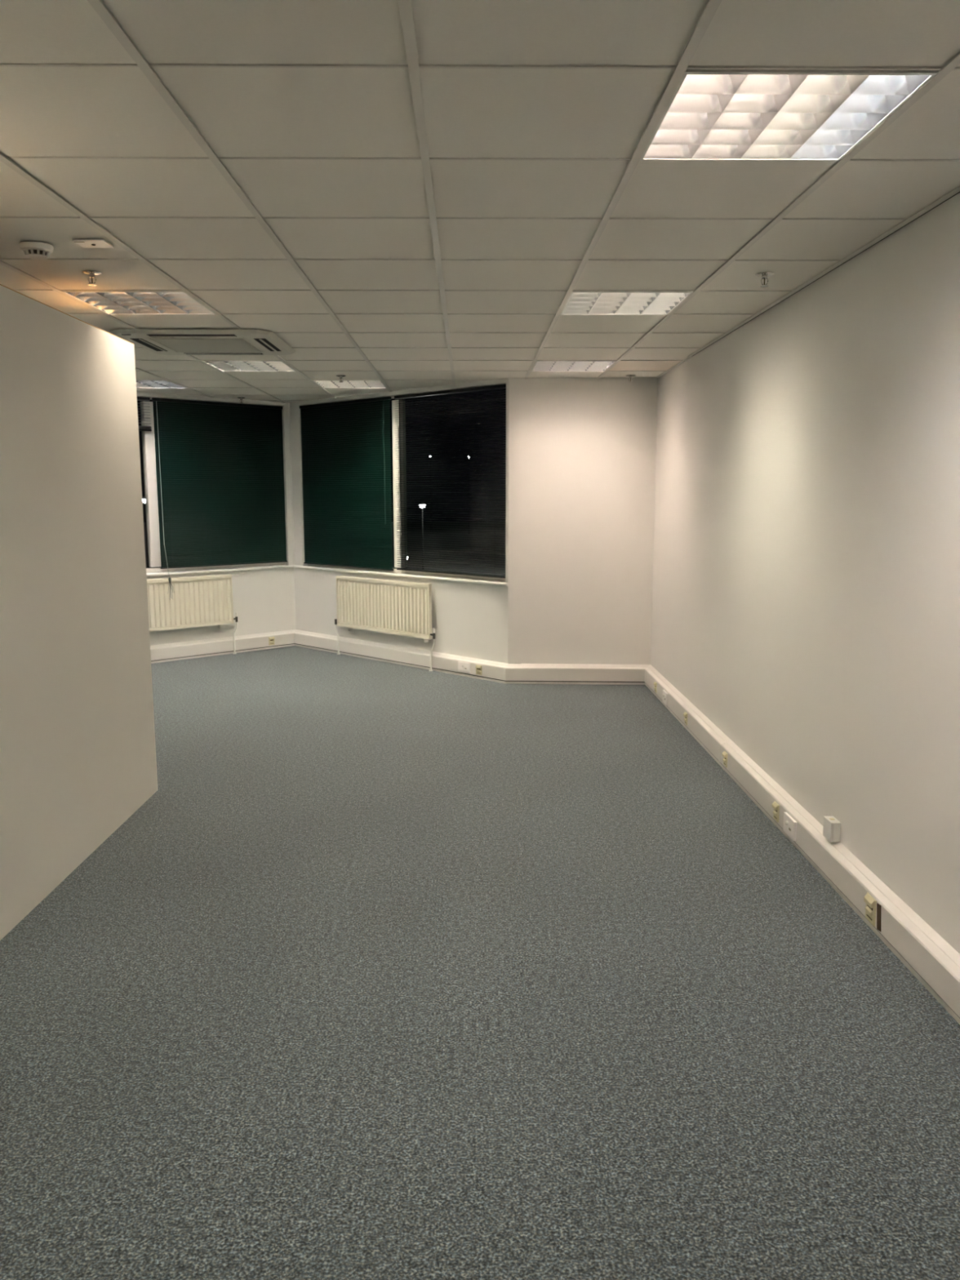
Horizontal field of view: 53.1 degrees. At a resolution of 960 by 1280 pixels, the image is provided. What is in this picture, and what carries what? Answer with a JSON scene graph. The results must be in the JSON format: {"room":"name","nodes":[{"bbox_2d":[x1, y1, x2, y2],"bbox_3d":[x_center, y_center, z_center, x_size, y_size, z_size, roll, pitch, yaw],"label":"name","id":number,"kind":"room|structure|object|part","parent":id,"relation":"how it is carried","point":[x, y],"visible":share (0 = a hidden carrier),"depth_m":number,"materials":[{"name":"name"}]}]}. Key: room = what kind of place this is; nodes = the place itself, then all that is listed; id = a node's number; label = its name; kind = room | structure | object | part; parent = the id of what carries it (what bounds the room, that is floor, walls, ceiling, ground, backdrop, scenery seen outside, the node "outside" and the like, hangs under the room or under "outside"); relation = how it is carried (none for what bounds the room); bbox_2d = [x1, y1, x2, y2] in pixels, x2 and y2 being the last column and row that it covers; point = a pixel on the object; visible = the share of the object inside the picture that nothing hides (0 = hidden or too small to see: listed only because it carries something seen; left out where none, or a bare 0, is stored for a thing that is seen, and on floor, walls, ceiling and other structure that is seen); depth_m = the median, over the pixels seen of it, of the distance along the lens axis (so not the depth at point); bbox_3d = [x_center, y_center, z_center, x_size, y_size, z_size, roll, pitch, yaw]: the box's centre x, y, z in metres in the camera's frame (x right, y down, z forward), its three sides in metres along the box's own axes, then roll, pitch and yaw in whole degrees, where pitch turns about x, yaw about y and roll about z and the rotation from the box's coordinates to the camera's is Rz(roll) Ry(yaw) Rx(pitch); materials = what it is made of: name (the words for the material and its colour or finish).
{"room":"empty office","nodes":[
{"label":"empty office","id":0,"kind":"room"},
{"bbox_2d":[0,284,157,940],"bbox_3d":[-1.852,0.235,1.311,0.220,2.393,7.767,0,9,-1],"label":"wall partition","id":1,"kind":"structure","parent":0,"point":[77,746],"depth_m":4.11,"materials":[{"name":"paint"}]},
{"bbox_2d":[136,391,295,645],"bbox_3d":[-3.199,-1.215,9.267,3.100,2.868,0.160,-8,12,-42],"label":"wall","id":2,"kind":"structure","parent":0,"point":[264,600],"depth_m":10.07,"materials":[{"name":"paint"}]},
{"bbox_2d":[146,573,238,653],"bbox_3d":[-3.050,-0.197,9.385,1.480,0.819,0.093,-8,12,-42],"label":"radiator","id":3,"kind":"object","parent":2,"relation":"attached to","point":[202,601],"visible":0.58,"depth_m":9.49,"materials":[{"name":"beige metal"}]},
{"bbox_3d":[-3.032,-0.348,9.345,1.361,0.500,0.039,-8,12,-42],"label":"panel","id":4,"kind":"part","parent":3,"relation":"part of","materials":[{"name":"beige metal"}]},
{"bbox_2d":[140,396,293,576],"bbox_3d":[-3.157,-1.466,9.221,3.178,1.691,0.158,-8,12,-42],"label":"window","id":5,"kind":"structure","parent":2,"relation":"in","point":[148,437],"depth_m":9.28,"materials":[{"name":"white"}]},
{"bbox_2d":[137,396,151,431],"bbox_3d":[-3.663,-2.065,8.626,1.455,0.313,0.030,-8,12,-42],"label":"blind","id":6,"kind":"object","parent":5,"relation":"attached to","point":[139,398],"visible":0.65,"depth_m":9.07,"materials":[{"name":"black"}]},
{"bbox_2d":[151,397,287,599],"bbox_3d":[-2.549,-1.414,9.679,1.409,1.920,0.151,-8,12,-42],"label":"blind","id":7,"kind":"object","parent":5,"relation":"attached to","point":[220,467],"visible":1,"depth_m":9.66,"materials":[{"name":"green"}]},
{"bbox_3d":[-3.010,-1.501,9.301,0.001,1.593,0.001,-8,12,-42],"label":"ladder cord","id":8,"kind":"part","parent":7,"relation":"part of","materials":[{"name":"green fabric"}]},
{"bbox_3d":[-2.589,-0.772,9.823,1.408,0.013,0.026,-8,12,-42],"label":"rail","id":9,"kind":"part","parent":7,"relation":"part of","materials":[{"name":"black"}]},
{"bbox_3d":[-3.138,-0.640,9.327,3.178,0.025,0.103,-8,12,-42],"label":"sill","id":10,"kind":"part","parent":5,"relation":"part of","materials":[{"name":"white"}]},
{"bbox_2d":[150,629,295,663],"bbox_3d":[-3.131,0.133,9.382,3.123,0.168,0.060,-8,12,-42],"label":"baseboard","id":11,"kind":"structure","parent":2,"relation":"attached to","point":[243,643],"depth_m":9.78,"materials":[{"name":"plastic"}]},
{"bbox_2d":[268,636,275,645],"bbox_3d":[-2.205,0.011,10.176,0.068,0.086,0.017,-8,12,-42],"label":"outlet","id":12,"kind":"object","parent":2,"relation":"attached to","point":[271,640],"visible":1,"depth_m":10.17,"materials":[{"name":"beige plastic"}]},
{"bbox_2d":[288,377,508,663],"bbox_3d":[-0.828,-1.215,9.250,3.097,2.868,0.160,8,12,43],"label":"wall","id":13,"kind":"structure","parent":0,"point":[469,620],"depth_m":8.88,"materials":[{"name":"paint"}]},
{"bbox_2d":[288,403,294,564],"bbox_3d":[-2.001,-1.645,10.193,0.012,1.700,0.012,0,9,-1],"label":"trim","id":14,"kind":"structure","parent":13,"relation":"attached to","point":[288,403],"depth_m":10.19,"materials":[{"name":"paint"}]},
{"bbox_2d":[334,575,435,671],"bbox_3d":[-0.931,-0.186,9.331,1.480,0.809,0.094,8,12,43],"label":"radiator","id":15,"kind":"object","parent":13,"relation":"attached to","point":[403,608],"visible":1,"depth_m":9.23,"materials":[{"name":"beige metal"}]},
{"bbox_3d":[-0.950,-0.328,9.293,1.361,0.510,0.039,8,12,43],"label":"panel","id":16,"kind":"part","parent":15,"relation":"part of","materials":[{"name":"beige metal"}]},
{"bbox_2d":[293,629,507,683],"bbox_3d":[-0.894,0.133,9.367,3.120,0.168,0.060,8,12,43],"label":"baseboard","id":17,"kind":"structure","parent":13,"relation":"attached to","point":[493,671],"depth_m":9.21,"materials":[{"name":"plastic"}]},
{"bbox_2d":[293,395,508,586],"bbox_3d":[-0.874,-1.467,9.209,3.167,1.691,0.158,8,12,43],"label":"window","id":18,"kind":"structure","parent":13,"relation":"in","point":[401,573],"depth_m":9.12,"materials":[{"name":"white"}]},
{"bbox_2d":[299,396,393,570],"bbox_3d":[-1.359,-1.550,9.619,1.413,1.635,0.042,8,12,43],"label":"blind","id":19,"kind":"object","parent":18,"relation":"attached to","point":[346,459],"visible":1,"depth_m":9.58,"materials":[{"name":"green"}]},
{"bbox_3d":[-1.789,-1.605,10.013,0.001,1.605,0.001,8,12,43],"label":"ladder cord","id":20,"kind":"part","parent":19,"relation":"part of","materials":[{"name":"green fabric"}]},
{"bbox_3d":[-1.353,-0.750,9.746,1.413,0.013,0.026,8,12,43],"label":"rail","id":21,"kind":"part","parent":19,"relation":"part of","materials":[{"name":"black"}]},
{"bbox_3d":[-0.939,-1.484,9.215,0.001,1.605,0.001,8,12,43],"label":"ladder cord","id":22,"kind":"part","parent":19,"relation":"part of","materials":[{"name":"green fabric"}]},
{"bbox_3d":[-0.892,-0.641,9.314,3.167,0.025,0.103,8,12,43],"label":"sill","id":23,"kind":"part","parent":18,"relation":"part of","materials":[{"name":"white"}]},
{"bbox_2d":[394,384,506,577],"bbox_3d":[-0.289,-1.405,8.614,1.397,1.623,0.041,8,12,43],"label":"blind","id":24,"kind":"object","parent":18,"relation":"attached to","point":[499,386],"visible":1,"depth_m":8.58,"materials":[{"name":"black"}]},
{"bbox_3d":[-0.714,-1.458,9.003,0.001,1.593,0.001,8,12,43],"label":"ladder cord","id":25,"kind":"part","parent":24,"relation":"part of","materials":[{"name":"fabric"}]},
{"bbox_3d":[-0.283,-0.610,8.739,1.397,0.013,0.026,8,12,43],"label":"rail","id":26,"kind":"part","parent":24,"relation":"part of","materials":[{"name":"black"}]},
{"bbox_2d":[457,661,470,673],"bbox_3d":[-0.145,0.246,8.607,0.146,0.090,0.024,8,12,43],"label":"power socket","id":27,"kind":"object","parent":13,"relation":"attached to","point":[464,667],"visible":1,"depth_m":8.60,"materials":[{"name":"white plastic"}]},
{"bbox_2d":[475,664,481,675],"bbox_3d":[-0.013,0.265,8.488,0.068,0.086,0.017,8,12,43],"label":"outlet","id":28,"kind":"object","parent":13,"relation":"attached to","point":[478,668],"visible":1,"depth_m":8.48,"materials":[{"name":"beige plastic"}]},
{"bbox_2d":[0,645,959,1279],"bbox_3d":[-1.963,1.075,4.140,7.366,0.120,13.510,0,9,-1],"label":"floor","id":29,"kind":"structure","parent":0,"point":[388,971],"depth_m":2.98,"materials":[{"name":"carpet"}]},
{"bbox_2d":[0,0,959,403],"bbox_3d":[-1.966,-1.526,3.679,6.966,0.033,12.980,0,9,-1],"label":"ceiling","id":30,"kind":"structure","parent":0,"point":[406,194],"depth_m":2.86,"materials":[{"name":"tile"}]},
{"bbox_2d":[19,240,53,260],"bbox_3d":[-1.699,-1.488,3.683,0.120,0.050,0.120,0,9,-1],"label":"smoke detector","id":31,"kind":"object","parent":30,"relation":"attached to","point":[37,251],"visible":1,"depth_m":3.65,"materials":[{"name":"white plastic"}]},
{"bbox_2d":[81,270,101,285],"bbox_3d":[-1.670,-1.555,4.133,0.080,0.054,0.080,-2,9,-15],"label":"sprinkler","id":32,"kind":"object","parent":30,"relation":"attached to","point":[91,273],"visible":1,"depth_m":4.12,"materials":[{"name":"silver metal"}]},
{"bbox_2d":[72,239,113,248],"bbox_3d":[-1.468,-1.504,3.648,0.116,0.009,0.104,0,9,-1],"label":"ceiling sensor","id":33,"kind":"object","parent":30,"relation":"attached to","point":[85,243],"visible":1,"depth_m":3.64,"materials":[{"name":"white plastic"}]},
{"bbox_2d":[62,290,215,314],"bbox_3d":[-1.682,-1.743,4.799,0.584,0.122,0.584,0,9,-1],"label":"ceiling light","id":34,"kind":"object","parent":30,"relation":"attached to","point":[109,302],"visible":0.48,"depth_m":4.83,"materials":[{"name":"white plastic"}]},
{"bbox_2d":[136,380,186,388],"bbox_3d":[-2.925,-2.281,8.344,0.584,0.122,0.584,0,9,-1],"label":"ceiling light","id":35,"kind":"object","parent":30,"relation":"attached to","point":[140,384],"visible":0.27,"depth_m":8.41,"materials":[{"name":"white plastic"}]},
{"bbox_2d":[109,328,296,355],"bbox_3d":[-1.696,-1.851,6.007,0.950,0.025,0.950,0,9,-1],"label":"air conditioner","id":36,"kind":"object","parent":30,"relation":"attached to","point":[159,341],"visible":1,"depth_m":5.83,"materials":[{"name":"beige plastic"}]},
{"bbox_2d":[151,338,261,352],"bbox_3d":[-1.696,-1.842,6.008,0.540,0.008,0.540,0,9,-1],"label":"grille","id":37,"kind":"object","parent":36,"relation":"attached to","point":[178,345],"depth_m":5.99,"materials":[{"name":"beige plastic"}]},
{"bbox_2d":[201,360,295,371],"bbox_3d":[-1.711,-2.104,7.172,0.584,0.122,0.584,0,9,-1],"label":"ceiling light","id":38,"kind":"object","parent":30,"relation":"attached to","point":[223,366],"visible":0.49,"depth_m":7.23,"materials":[{"name":"white plastic"}]},
{"bbox_2d":[336,374,346,382],"bbox_3d":[-1.119,-2.104,7.738,0.080,0.054,0.080,-1,9,-6],"label":"sprinkler","id":39,"kind":"object","parent":30,"relation":"attached to","point":[340,375],"visible":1,"depth_m":7.73,"materials":[{"name":"silver metal"}]},
{"bbox_2d":[312,380,386,388],"bbox_3d":[-1.125,-2.287,8.365,0.584,0.122,0.584,0,9,-1],"label":"ceiling light","id":40,"kind":"object","parent":30,"relation":"attached to","point":[323,384],"visible":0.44,"depth_m":8.43,"materials":[{"name":"white plastic"}]},
{"bbox_2d":[531,360,616,371],"bbox_3d":[0.689,-2.112,7.200,0.584,0.122,0.584,0,9,-1],"label":"ceiling light","id":41,"kind":"object","parent":30,"relation":"attached to","point":[540,366],"visible":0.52,"depth_m":7.26,"materials":[{"name":"white plastic"}]},
{"bbox_2d":[560,291,693,315],"bbox_3d":[0.718,-1.751,4.828,0.584,0.122,0.584,0,9,-1],"label":"ceiling light","id":42,"kind":"object","parent":30,"relation":"attached to","point":[579,303],"visible":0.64,"depth_m":4.88,"materials":[{"name":"white plastic"}]},
{"bbox_2d":[626,374,635,382],"bbox_3d":[1.216,-2.109,7.746,0.080,0.054,0.080,-1,9,-5],"label":"sprinkler","id":43,"kind":"object","parent":30,"relation":"attached to","point":[629,375],"visible":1,"depth_m":7.73,"materials":[{"name":"silver metal"}]},
{"bbox_2d":[755,271,774,287],"bbox_3d":[1.238,-1.565,4.177,0.080,0.054,0.080,-1,9,-4],"label":"sprinkler","id":44,"kind":"object","parent":30,"relation":"attached to","point":[764,275],"visible":1,"depth_m":4.17,"materials":[{"name":"silver metal"}]},
{"bbox_2d":[640,69,939,160],"bbox_3d":[0.748,-1.390,2.455,0.584,0.122,0.584,0,9,-1],"label":"ceiling light","id":45,"kind":"object","parent":30,"relation":"attached to","point":[711,114],"visible":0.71,"depth_m":2.44,"materials":[{"name":"white plastic"}]},
{"bbox_3d":[1.513,-1.352,2.605,0.036,0.004,10.720,0,9,-1],"label":"edge trim","id":46,"kind":"part","parent":30,"relation":"part of","materials":[{"name":"white metal"}]},
{"bbox_2d":[508,377,657,664],"bbox_3d":[0.913,-1.052,8.165,1.341,2.868,0.120,0,9,3],"label":"wall","id":47,"kind":"structure","parent":0,"point":[589,443],"depth_m":8.11,"materials":[{"name":"paint"}]},
{"bbox_2d":[507,378,522,664],"bbox_3d":[0.298,-0.967,8.144,0.115,2.428,0.007,0,9,3],"label":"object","id":48,"kind":"structure","parent":47,"relation":"attached to","point":[515,385],"depth_m":8.14,"materials":[{"name":"paint"}]},
{"bbox_2d":[505,663,649,684],"bbox_3d":[0.843,0.295,8.282,1.250,0.168,0.062,0,9,3],"label":"baseboard","id":49,"kind":"structure","parent":47,"relation":"attached to","point":[522,673],"depth_m":8.26,"materials":[{"name":"plastic"}]},
{"bbox_2d":[650,192,959,954],"bbox_3d":[1.592,-0.242,2.834,0.120,2.868,10.838,0,9,-1],"label":"wall","id":50,"kind":"structure","parent":0,"point":[806,584],"depth_m":4.04,"materials":[{"name":"paint"}]},
{"bbox_2d":[653,681,657,693],"bbox_3d":[1.407,0.380,7.723,0.017,0.082,0.065,0,9,-1],"label":"outlet","id":51,"kind":"object","parent":50,"relation":"attached to","point":[655,683],"visible":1,"depth_m":7.70,"materials":[{"name":"beige plastic"}]},
{"bbox_2d":[662,689,668,705],"bbox_3d":[1.408,0.439,7.327,0.024,0.090,0.146,0,9,-1],"label":"power socket","id":52,"kind":"object","parent":50,"relation":"attached to","point":[665,695],"visible":1,"depth_m":7.29,"materials":[{"name":"white plastic"}]},
{"bbox_2d":[683,711,687,725],"bbox_3d":[1.420,0.544,6.645,0.017,0.082,0.065,0,9,-1],"label":"outlet","id":53,"kind":"object","parent":50,"relation":"attached to","point":[685,714],"visible":1,"depth_m":6.63,"materials":[{"name":"beige plastic"}]},
{"bbox_2d":[721,751,727,767],"bbox_3d":[1.433,0.699,5.627,0.017,0.082,0.065,0,9,-1],"label":"outlet","id":54,"kind":"object","parent":50,"relation":"attached to","point":[724,754],"visible":1,"depth_m":5.61,"materials":[{"name":"beige plastic"}]},
{"bbox_2d":[721,751,726,758],"bbox_3d":[1.430,0.672,5.623,0.011,0.025,0.055,0,9,-1],"label":"hood","id":55,"kind":"object","parent":54,"relation":"attached to","point":[724,754],"depth_m":5.61,"materials":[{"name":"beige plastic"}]},
{"bbox_2d":[772,800,779,822],"bbox_3d":[1.444,0.840,4.698,0.017,0.086,0.068,0,9,-1],"label":"outlet","id":56,"kind":"object","parent":50,"relation":"attached to","point":[775,806],"visible":1,"depth_m":4.68,"materials":[{"name":"beige plastic"}]},
{"bbox_2d":[772,801,777,810],"bbox_3d":[1.441,0.812,4.694,0.011,0.026,0.058,0,9,-1],"label":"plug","id":57,"kind":"object","parent":56,"relation":"attached to","point":[775,805],"depth_m":4.69,"materials":[{"name":"beige plastic"}]},
{"bbox_2d":[782,812,796,840],"bbox_3d":[1.443,0.871,4.490,0.024,0.090,0.146,0,9,-1],"label":"power socket","id":58,"kind":"object","parent":50,"relation":"attached to","point":[789,827],"visible":1,"depth_m":4.47,"materials":[{"name":"white plastic"}]},
{"bbox_2d":[644,664,959,1024],"bbox_3d":[1.503,1.102,2.981,0.062,0.168,10.725,0,9,-1],"label":"baseboard","id":59,"kind":"structure","parent":50,"relation":"attached to","point":[931,959],"depth_m":3.93,"materials":[{"name":"plastic"}]},
{"bbox_2d":[822,816,840,842],"bbox_3d":[1.499,0.804,4.091,0.042,0.086,0.088,0,9,-1],"label":"box","id":60,"kind":"object","parent":50,"relation":"attached to","point":[832,826],"visible":1,"depth_m":4.05,"materials":[{"name":"white plastic"}]},
{"bbox_3d":[1.482,0.805,4.091,0.008,0.084,0.088,0,9,-1],"label":"plate","id":61,"kind":"part","parent":60,"relation":"part of","materials":[{"name":"white plastic"}]},
{"bbox_2d":[863,892,876,926],"bbox_3d":[1.458,1.008,3.596,0.017,0.099,0.078,0,9,-1],"label":"outlet","id":62,"kind":"object","parent":50,"relation":"attached to","point":[871,903],"visible":1,"depth_m":3.58,"materials":[{"name":"beige plastic"}]},
{"bbox_2d":[863,893,874,908],"bbox_3d":[1.455,0.975,3.591,0.011,0.030,0.066,0,9,-1],"label":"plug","id":63,"kind":"object","parent":62,"relation":"attached to","point":[869,900],"depth_m":3.59,"materials":[{"name":"beige plastic"}]},
{"bbox_2d":[876,902,880,931],"bbox_3d":[1.465,1.019,3.527,0.003,0.099,0.043,0,9,-1],"label":"strip","id":64,"kind":"object","parent":50,"relation":"attached to","point":[878,906],"visible":1,"depth_m":3.52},
{"label":"outside","id":65,"kind":"structure","parent":0,"visible":0},
{"bbox_2d":[143,521,505,575],"bbox_3d":[-1.410,-11.244,115.869,240.000,0.100,207.500,0,9,-1],"label":"ground","id":66,"kind":"structure","parent":65,"point":[495,524],"depth_m":115.69,"materials":[{"name":"black asphalt"}]},
{"bbox_2d":[142,496,149,568],"bbox_3d":[-20.635,-5.802,59.558,0.315,6.142,0.315,0,9,-1],"label":"street lamp","id":67,"kind":"object","parent":66,"relation":"on","point":[143,498],"visible":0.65,"depth_m":59.37,"materials":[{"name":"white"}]},
{"bbox_2d":[418,503,426,568],"bbox_3d":[-4.271,-7.407,71.655,0.504,5.632,0.504,0,9,-1],"label":"street lamp","id":68,"kind":"object","parent":66,"relation":"on","point":[420,504],"visible":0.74,"depth_m":71.56,"materials":[{"name":"black"}]},
{"bbox_2d":[430,454,431,510],"bbox_3d":[-7.603,-22.402,148.235,0.210,12.234,0.210,0,9,-1],"label":"street lamp","id":69,"kind":"object","parent":66,"relation":"on","point":[430,455],"visible":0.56,"depth_m":147.94,"materials":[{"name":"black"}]},
{"bbox_2d":[468,455,469,533],"bbox_3d":[-1.712,-22.358,148.315,0.231,12.108,0.231,0,9,-1],"label":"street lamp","id":70,"kind":"object","parent":66,"relation":"on","point":[468,455],"visible":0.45,"depth_m":148.23,"materials":[{"name":"black"}]}
]}

